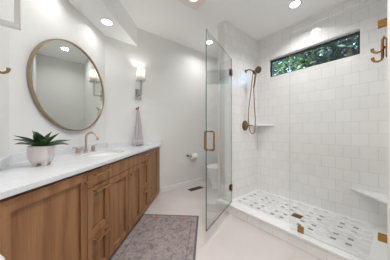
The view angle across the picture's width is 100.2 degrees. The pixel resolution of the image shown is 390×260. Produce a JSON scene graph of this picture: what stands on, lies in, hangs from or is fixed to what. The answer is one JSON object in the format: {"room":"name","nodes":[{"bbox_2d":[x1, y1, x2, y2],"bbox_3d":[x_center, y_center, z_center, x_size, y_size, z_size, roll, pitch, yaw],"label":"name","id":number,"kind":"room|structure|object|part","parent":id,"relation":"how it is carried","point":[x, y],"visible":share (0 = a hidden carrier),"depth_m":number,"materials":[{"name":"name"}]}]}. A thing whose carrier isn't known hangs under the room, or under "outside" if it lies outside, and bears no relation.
{"room":"bathroom","nodes":[
{"label":"bathroom","id":0,"kind":"room"},
{"bbox_2d":[0,0,8,157],"bbox_3d":[-0.466,-0.295,-0.043,0.120,2.830,3.153,0,0,-38],"label":"wall","id":1,"kind":"structure","parent":0,"point":[4,4],"depth_m":1.13,"materials":[{"name":"paint"}]},
{"bbox_2d":[0,67,10,73],"bbox_3d":[-1.071,-0.328,0.890,0.092,0.049,0.044,0,0,-38],"label":"towel hook","id":2,"kind":"object","parent":1,"relation":"attached to","point":[8,70],"visible":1,"depth_m":0.90,"materials":[{"name":"gold metal"}]},
{"bbox_2d":[0,154,11,169],"bbox_3d":[-1.069,0.207,0.831,0.020,0.065,0.974,0,0,-38],"label":"backsplash","id":3,"kind":"structure","parent":1,"relation":"attached to","point":[5,161],"depth_m":1.08,"materials":[{"name":"white stone"}]},
{"bbox_2d":[0,0,20,30],"bbox_3d":[-1.020,-0.762,0.904,0.190,0.485,0.142,0,0,-38],"label":"picture frame","id":4,"kind":"object","parent":1,"relation":"attached to","point":[16,24],"visible":1,"depth_m":0.91,"materials":[{"name":"silver metal"}]},
{"bbox_2d":[9,0,104,154],"bbox_3d":[-1.422,-0.295,1.816,0.120,2.830,1.170,0,0,4],"label":"wall","id":5,"kind":"structure","parent":0,"point":[41,20],"depth_m":1.45,"materials":[{"name":"paint"}]},
{"bbox_2d":[10,143,105,162],"bbox_3d":[-1.351,0.207,1.812,0.020,0.065,1.169,0,0,4],"label":"backsplash","id":6,"kind":"structure","parent":5,"relation":"attached to","point":[17,157],"depth_m":1.66,"materials":[{"name":"white stone"}]},
{"bbox_2d":[26,39,103,130],"bbox_3d":[-1.334,-0.480,1.821,0.033,0.960,0.960,0,0,5],"label":"round mirror","id":7,"kind":"object","parent":5,"relation":"attached to","point":[65,84],"visible":1,"depth_m":1.68,"materials":[{"name":"gold metal"}]},
{"bbox_2d":[68,0,137,45],"bbox_3d":[-1.188,-1.555,1.766,0.355,0.310,1.884,0,0,4],"label":"ceiling","id":8,"kind":"structure","parent":0,"point":[124,29],"depth_m":2.10,"materials":[{"name":"paint"}]},
{"bbox_2d":[99,18,113,25],"bbox_3d":[-1.132,-1.397,2.093,0.164,0.006,0.164,0,0,-38],"label":"recessed light","id":9,"kind":"object","parent":8,"relation":"in","point":[105,21],"visible":1,"depth_m":2.08,"materials":[{"name":"white paint"}]},
{"bbox_2d":[105,28,217,192],"bbox_3d":[-0.421,-0.295,3.192,2.405,2.830,0.120,0,0,-38],"label":"wall","id":10,"kind":"structure","parent":0,"point":[172,106],"depth_m":3.04,"materials":[{"name":"paint"}]},
{"bbox_2d":[107,141,160,146],"bbox_3d":[-0.949,0.207,2.680,0.880,0.065,0.020,0,0,-38],"label":"backsplash","id":11,"kind":"structure","parent":10,"relation":"attached to","point":[117,144],"depth_m":2.57,"materials":[{"name":"white stone"}]},
{"bbox_2d":[135,67,144,99],"bbox_3d":[-0.881,-0.762,2.626,0.142,0.485,0.190,0,0,-38],"label":"wall sconce","id":12,"kind":"object","parent":10,"relation":"attached to","point":[140,71],"visible":1,"depth_m":2.59,"materials":[{"name":"white glass"}]},
{"bbox_3d":[-0.894,-0.695,2.643,0.024,0.240,0.114,0,0,-38],"label":"arm","id":13,"kind":"part","parent":12,"relation":"part of","materials":[{"name":"silver metal"}]},
{"bbox_3d":[-0.867,-0.902,2.607,0.142,0.206,0.142,0,0,-38],"label":"lamp shade","id":14,"kind":"part","parent":12,"relation":"part of","materials":[{"name":"glass"}]},
{"bbox_2d":[161,176,210,192],"bbox_3d":[-0.029,1.073,3.418,1.510,0.095,0.014,0,0,-38],"label":"baseboard","id":15,"kind":"structure","parent":10,"relation":"attached to","point":[192,182],"depth_m":3.25,"materials":[{"name":"white paint"}]},
{"bbox_3d":[-0.928,-0.367,2.652,0.044,0.049,0.092,0,0,-39],"label":"towel hook","id":16,"kind":"object","parent":10,"relation":"attached to","visible":0},
{"bbox_2d":[132,109,143,145],"bbox_3d":[-0.918,-0.062,2.631,0.197,0.592,0.092,0,0,-38],"label":"hand towel","id":17,"kind":"object","parent":16,"relation":"hanging from","point":[138,137],"visible":1,"depth_m":2.62,"materials":[{"name":"grey fabric"}]},
{"bbox_2d":[120,0,343,58],"bbox_3d":[0.523,-1.760,1.374,3.430,0.100,4.140,0,0,-38],"label":"ceiling","id":18,"kind":"structure","parent":0,"point":[172,20],"depth_m":2.43,"materials":[{"name":"paint"}]},
{"bbox_2d":[178,0,206,10],"bbox_3d":[-0.018,-1.696,2.062,0.350,0.029,0.350,0,0,-38],"label":"exhaust fan","id":19,"kind":"object","parent":18,"relation":"attached to","point":[193,4],"visible":1,"depth_m":2.15,"materials":[{"name":"white paint"}]},
{"bbox_2d":[288,0,301,8],"bbox_3d":[1.345,-1.707,2.196,0.164,0.006,0.164,0,0,-38],"label":"recessed light","id":20,"kind":"object","parent":18,"relation":"in","point":[294,4],"visible":1,"depth_m":2.20,"materials":[{"name":"white paint"}]},
{"bbox_2d":[218,20,257,199],"bbox_3d":[0.781,-0.295,2.861,0.936,2.830,0.146,0,0,-38],"label":"wall","id":21,"kind":"structure","parent":0,"point":[240,146],"depth_m":2.69,"materials":[{"name":"tile"}]},
{"bbox_2d":[242,121,252,130],"bbox_3d":[0.907,-0.095,2.796,0.176,0.176,0.112,0,0,-38],"label":"shower valve","id":22,"kind":"object","parent":21,"relation":"attached to","point":[245,125],"visible":0.95,"depth_m":2.80,"materials":[{"name":"brown metal"}]},
{"bbox_2d":[245,66,261,133],"bbox_3d":[0.978,-0.511,2.747,0.117,1.128,0.281,0,0,-29],"label":"shower","id":23,"kind":"object","parent":21,"relation":"attached to","point":[258,69],"visible":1,"depth_m":2.74,"materials":[{"name":"brown metal"}]},
{"bbox_2d":[108,180,386,259],"bbox_3d":[0.523,1.161,1.374,3.430,0.118,4.140,0,0,-38],"label":"floor","id":24,"kind":"structure","parent":0,"point":[230,237],"depth_m":1.88,"materials":[{"name":"tile"}]},
{"bbox_2d":[0,171,88,259],"bbox_3d":[-1.057,0.696,0.831,0.632,0.849,0.647,0,0,4],"label":"vanity cabinet","id":25,"kind":"object","parent":24,"relation":"on","point":[48,221],"visible":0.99,"depth_m":0.86,"materials":[{"name":"brown wood"}]},
{"bbox_2d":[0,141,160,199],"bbox_3d":[-1.028,0.222,1.724,0.676,0.094,2.523,0,0,4],"label":"countertop","id":26,"kind":"structure","parent":25,"relation":"on","point":[17,174],"depth_m":1.13,"materials":[{"name":"white stone"}]},
{"bbox_2d":[13,131,68,166],"bbox_3d":[-1.079,0.117,1.159,0.314,0.244,0.341,0,0,-38],"label":"agave","id":27,"kind":"object","parent":26,"relation":"on","point":[41,150],"visible":1,"depth_m":1.10,"materials":[{"name":"ceramic"}]},
{"bbox_2d":[27,145,55,163],"bbox_3d":[-1.077,0.162,1.145,0.148,0.119,0.148,0,0,-38],"label":"pot","id":28,"kind":"object","parent":26,"relation":"on","point":[36,154],"depth_m":1.09,"materials":[{"name":"ceramic"}]},
{"bbox_2d":[73,131,98,153],"bbox_3d":[-1.175,0.123,1.844,0.175,0.235,0.372,0,0,4],"label":"faucet","id":29,"kind":"object","parent":26,"relation":"on","point":[77,150],"visible":0.99,"depth_m":1.84,"materials":[{"name":"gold metal"}]},
{"bbox_3d":[-1.243,0.209,1.730,0.052,0.062,0.052,0,0,4],"label":"handle","id":30,"kind":"part","parent":29,"relation":"part of","materials":[{"name":"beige metal"}]},
{"bbox_3d":[-1.168,0.113,1.844,0.160,0.215,0.024,0,0,4],"label":"spout","id":31,"kind":"part","parent":29,"relation":"part of","materials":[{"name":"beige metal"}]},
{"bbox_2d":[85,152,123,164],"bbox_3d":[-0.992,0.337,1.787,0.363,0.138,0.561,0,0,4],"label":"sink basin","id":32,"kind":"object","parent":26,"relation":"in","point":[111,153],"visible":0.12,"depth_m":1.96,"materials":[{"name":"ceramic"}]},
{"bbox_2d":[85,164,109,259],"bbox_3d":[-1.047,0.696,1.282,0.690,0.849,0.255,0,0,4],"label":"vanity cabinet","id":33,"kind":"object","parent":24,"relation":"on","point":[98,228],"visible":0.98,"depth_m":1.26,"materials":[{"name":"brown wood"}]},
{"bbox_3d":[-0.750,0.931,1.263,0.020,0.312,0.250,0,0,4],"label":"drawer","id":34,"kind":"part","parent":33,"relation":"part of","materials":[{"name":"brown wood"}]},
{"bbox_3d":[-0.750,0.591,1.263,0.020,0.360,0.250,0,0,4],"label":"drawer","id":35,"kind":"part","parent":33,"relation":"part of","materials":[{"name":"brown wood"}]},
{"bbox_3d":[-0.750,0.346,1.263,0.020,0.118,0.250,0,0,4],"label":"drawer","id":36,"kind":"part","parent":33,"relation":"part of","materials":[{"name":"brown wood"}]},
{"bbox_3d":[-0.722,0.803,1.262,0.038,0.012,0.170,0,0,4],"label":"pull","id":37,"kind":"part","parent":33,"relation":"part of","materials":[{"name":"gold metal"}]},
{"bbox_3d":[-0.722,0.438,1.262,0.038,0.012,0.170,0,0,4],"label":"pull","id":38,"kind":"part","parent":33,"relation":"part of","materials":[{"name":"gold metal"}]},
{"bbox_3d":[-0.722,0.320,1.262,0.038,0.012,0.170,0,0,4],"label":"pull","id":39,"kind":"part","parent":33,"relation":"part of","materials":[{"name":"brown wood"}]},
{"bbox_2d":[108,153,140,257],"bbox_3d":[-1.021,0.704,1.759,0.680,0.833,0.700,0,0,4],"label":"vanity cabinet","id":40,"kind":"object","parent":24,"relation":"on","point":[124,174],"visible":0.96,"depth_m":1.65,"materials":[{"name":"brown wood"}]},
{"bbox_3d":[-0.731,0.749,1.565,0.020,0.677,0.345,0,0,4],"label":"door","id":41,"kind":"part","parent":40,"relation":"part of","materials":[{"name":"brown wood"}]},
{"bbox_3d":[-0.709,0.749,1.915,0.020,0.677,0.345,0,0,4],"label":"door","id":42,"kind":"part","parent":40,"relation":"part of","materials":[{"name":"brown wood"}]},
{"bbox_2d":[124,151,149,215],"bbox_3d":[-0.985,0.696,2.235,0.690,0.849,0.255,0,0,4],"label":"vanity cabinet","id":43,"kind":"object","parent":24,"relation":"on","point":[144,155],"visible":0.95,"depth_m":2.20,"materials":[{"name":"brown wood"}]},
{"bbox_3d":[-0.689,0.931,2.216,0.020,0.312,0.250,0,0,4],"label":"drawer","id":44,"kind":"part","parent":43,"relation":"part of","materials":[{"name":"brown wood"}]},
{"bbox_3d":[-0.689,0.591,2.216,0.020,0.360,0.250,0,0,4],"label":"drawer","id":45,"kind":"part","parent":43,"relation":"part of","materials":[{"name":"brown wood"}]},
{"bbox_3d":[-0.689,0.346,2.216,0.020,0.118,0.250,0,0,4],"label":"drawer","id":46,"kind":"part","parent":43,"relation":"part of","materials":[{"name":"brown wood"}]},
{"bbox_2d":[147,147,159,205],"bbox_3d":[-0.964,0.696,2.654,0.680,0.849,0.584,0,0,4],"label":"vanity cabinet","id":47,"kind":"object","parent":24,"relation":"on","point":[154,156],"visible":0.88,"depth_m":2.63,"materials":[{"name":"brown wood"}]},
{"bbox_3d":[-0.647,0.688,2.870,0.019,0.805,0.106,0,0,4],"label":"filler panel","id":48,"kind":"part","parent":47,"relation":"part of","materials":[{"name":"brown wood"}]},
{"bbox_2d":[109,214,198,259],"bbox_3d":[-0.369,1.116,1.467,0.750,0.007,1.400,0,0,4],"label":"area rug","id":49,"kind":"object","parent":24,"relation":"on","point":[153,236],"visible":0.93,"depth_m":1.67,"materials":[{"name":"fabric"}]},
{"bbox_2d":[188,186,203,190],"bbox_3d":[0.016,1.117,3.169,0.310,0.006,0.118,0,0,-38],"label":"floor vent","id":50,"kind":"object","parent":24,"relation":"in","point":[198,187],"visible":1,"depth_m":3.16,"materials":[{"name":"brown metal"}]},
{"bbox_2d":[207,163,217,188],"bbox_3d":[0.526,0.743,3.319,0.735,0.755,0.420,0,0,-38],"label":"toilet","id":51,"kind":"object","parent":24,"relation":"on","point":[212,169],"visible":0.28,"depth_m":3.12,"materials":[{"name":"ceramic"}]},
{"bbox_3d":[0.466,0.698,3.272,0.581,0.020,0.374,0,0,-38],"label":"lid","id":52,"kind":"part","parent":51,"relation":"part of","materials":[{"name":"white plastic"}]},
{"bbox_2d":[291,213,302,218],"bbox_3d":[1.326,1.099,2.116,0.110,0.006,0.110,0,0,-38],"label":"shower drain","id":53,"kind":"object","parent":24,"relation":"on","point":[293,214],"visible":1,"depth_m":2.12,"materials":[{"name":"brown metal"}]},
{"bbox_2d":[258,0,386,227],"bbox_3d":[1.781,-0.295,2.452,0.120,2.830,1.820,0,0,-38],"label":"wall","id":54,"kind":"structure","parent":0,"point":[327,138],"depth_m":2.26,"materials":[{"name":"tile"}]},
{"bbox_2d":[267,26,362,78],"bbox_3d":[1.729,-1.115,2.510,0.119,0.350,1.217,0,0,-38],"label":"window","id":55,"kind":"structure","parent":54,"relation":"attached to","point":[358,32],"depth_m":2.36,"materials":[{"name":"clear glass"}]},
{"bbox_2d":[351,188,386,203],"bbox_3d":[1.969,0.734,1.849,0.334,0.022,0.334,0,0,-38],"label":"corner shelf","id":56,"kind":"object","parent":54,"relation":"attached to","point":[380,197],"visible":1,"depth_m":1.85,"materials":[{"name":"white stone"}]},
{"bbox_2d":[387,0,389,259],"bbox_3d":[1.704,-0.295,1.320,1.410,2.830,0.145,0,0,-38],"label":"wall","id":57,"kind":"structure","parent":0,"point":[388,1],"depth_m":0.94,"materials":[{"name":"paint"}]},
{"bbox_2d":[217,201,344,259],"bbox_3d":[0.880,1.070,1.802,0.130,0.100,1.635,0,0,-38],"label":"trim","id":58,"kind":"structure","parent":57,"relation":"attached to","point":[303,245],"depth_m":1.67,"materials":[{"name":"tile"}]},
{"bbox_2d":[216,197,374,259],"bbox_3d":[0.880,1.009,1.802,0.150,0.022,1.635,0,0,-38],"label":"shower curb","id":59,"kind":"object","parent":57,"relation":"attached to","point":[265,218],"depth_m":1.59,"materials":[{"name":"white stone"}]},
{"bbox_2d":[290,0,386,259],"bbox_3d":[1.186,-0.002,1.425,0.032,2.000,0.662,0,0,-38],"label":"glass panel","id":60,"kind":"object","parent":59,"relation":"on","point":[382,23],"visible":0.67,"depth_m":1.21,"materials":[{"name":"clear glass"}]},
{"bbox_2d":[370,36,386,62],"bbox_3d":[1.123,-0.495,0.997,0.044,0.147,0.071,0,0,-38],"label":"robe hook","id":61,"kind":"object","parent":57,"relation":"attached to","point":[383,47],"visible":0.93,"depth_m":0.99,"materials":[{"name":"gold metal"}]},
{"label":"outside","id":62,"kind":"structure","parent":0,"visible":0},
{"bbox_3d":[8.776,1.445,10.814,20.800,0.050,26.000,0,0,-39],"label":"ground","id":63,"kind":"structure","parent":62,"visible":0},
{"bbox_2d":[273,55,299,73],"bbox_3d":[3.183,-1.368,7.701,2.977,5.585,3.450,0,0,10],"label":"tree","id":64,"kind":"object","parent":63,"relation":"on","point":[298,55],"visible":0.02,"depth_m":7.83,"materials":[{"name":"green plant"}]},
{"bbox_2d":[273,36,357,75],"bbox_3d":[4.001,-1.514,6.185,3.119,5.877,3.439,0,0,-38],"label":"tree","id":65,"kind":"object","parent":63,"relation":"on","point":[294,63],"visible":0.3,"depth_m":5.64,"materials":[{"name":"green plant"}]},
{"bbox_2d":[291,35,357,69],"bbox_3d":[4.498,-1.362,4.756,2.796,5.574,2.858,0,0,-24],"label":"tree","id":66,"kind":"object","parent":63,"relation":"on","point":[347,47],"visible":0.25,"depth_m":4.84,"materials":[{"name":"green plant"}]},
{"bbox_3d":[0.442,-0.002,2.361,0.010,2.000,0.213,0,0,-39],"label":"glass panel","id":67,"kind":"object","parent":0,"visible":0},
{"bbox_2d":[204,29,232,231],"bbox_3d":[0.313,-0.009,1.939,0.123,1.986,0.795,0,0,31],"label":"shower door","id":68,"kind":"structure","parent":67,"relation":"attached to","point":[231,69],"depth_m":1.62,"materials":[{"name":"clear glass"}]},
{"bbox_3d":[0.117,0.099,1.675,0.056,0.206,0.020,0,0,31],"label":"handle","id":69,"kind":"part","parent":68,"relation":"part of","materials":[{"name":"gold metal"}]},
{"bbox_3d":[0.175,0.099,1.641,0.056,0.206,0.020,0,0,31],"label":"handle","id":70,"kind":"part","parent":68,"relation":"part of","materials":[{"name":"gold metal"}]},
{"bbox_3d":[-0.074,0.505,3.346,0.189,0.048,0.069,0,0,-39],"label":"paper holder","id":71,"kind":"object","parent":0,"visible":0},
{"bbox_2d":[190,153,197,158],"bbox_3d":[-0.025,0.517,3.349,0.120,0.116,0.116,0,0,-38],"label":"toilet roll","id":72,"kind":"object","parent":71,"relation":"on","point":[194,155],"visible":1,"depth_m":3.31,"materials":[{"name":"paper"}]}
]}

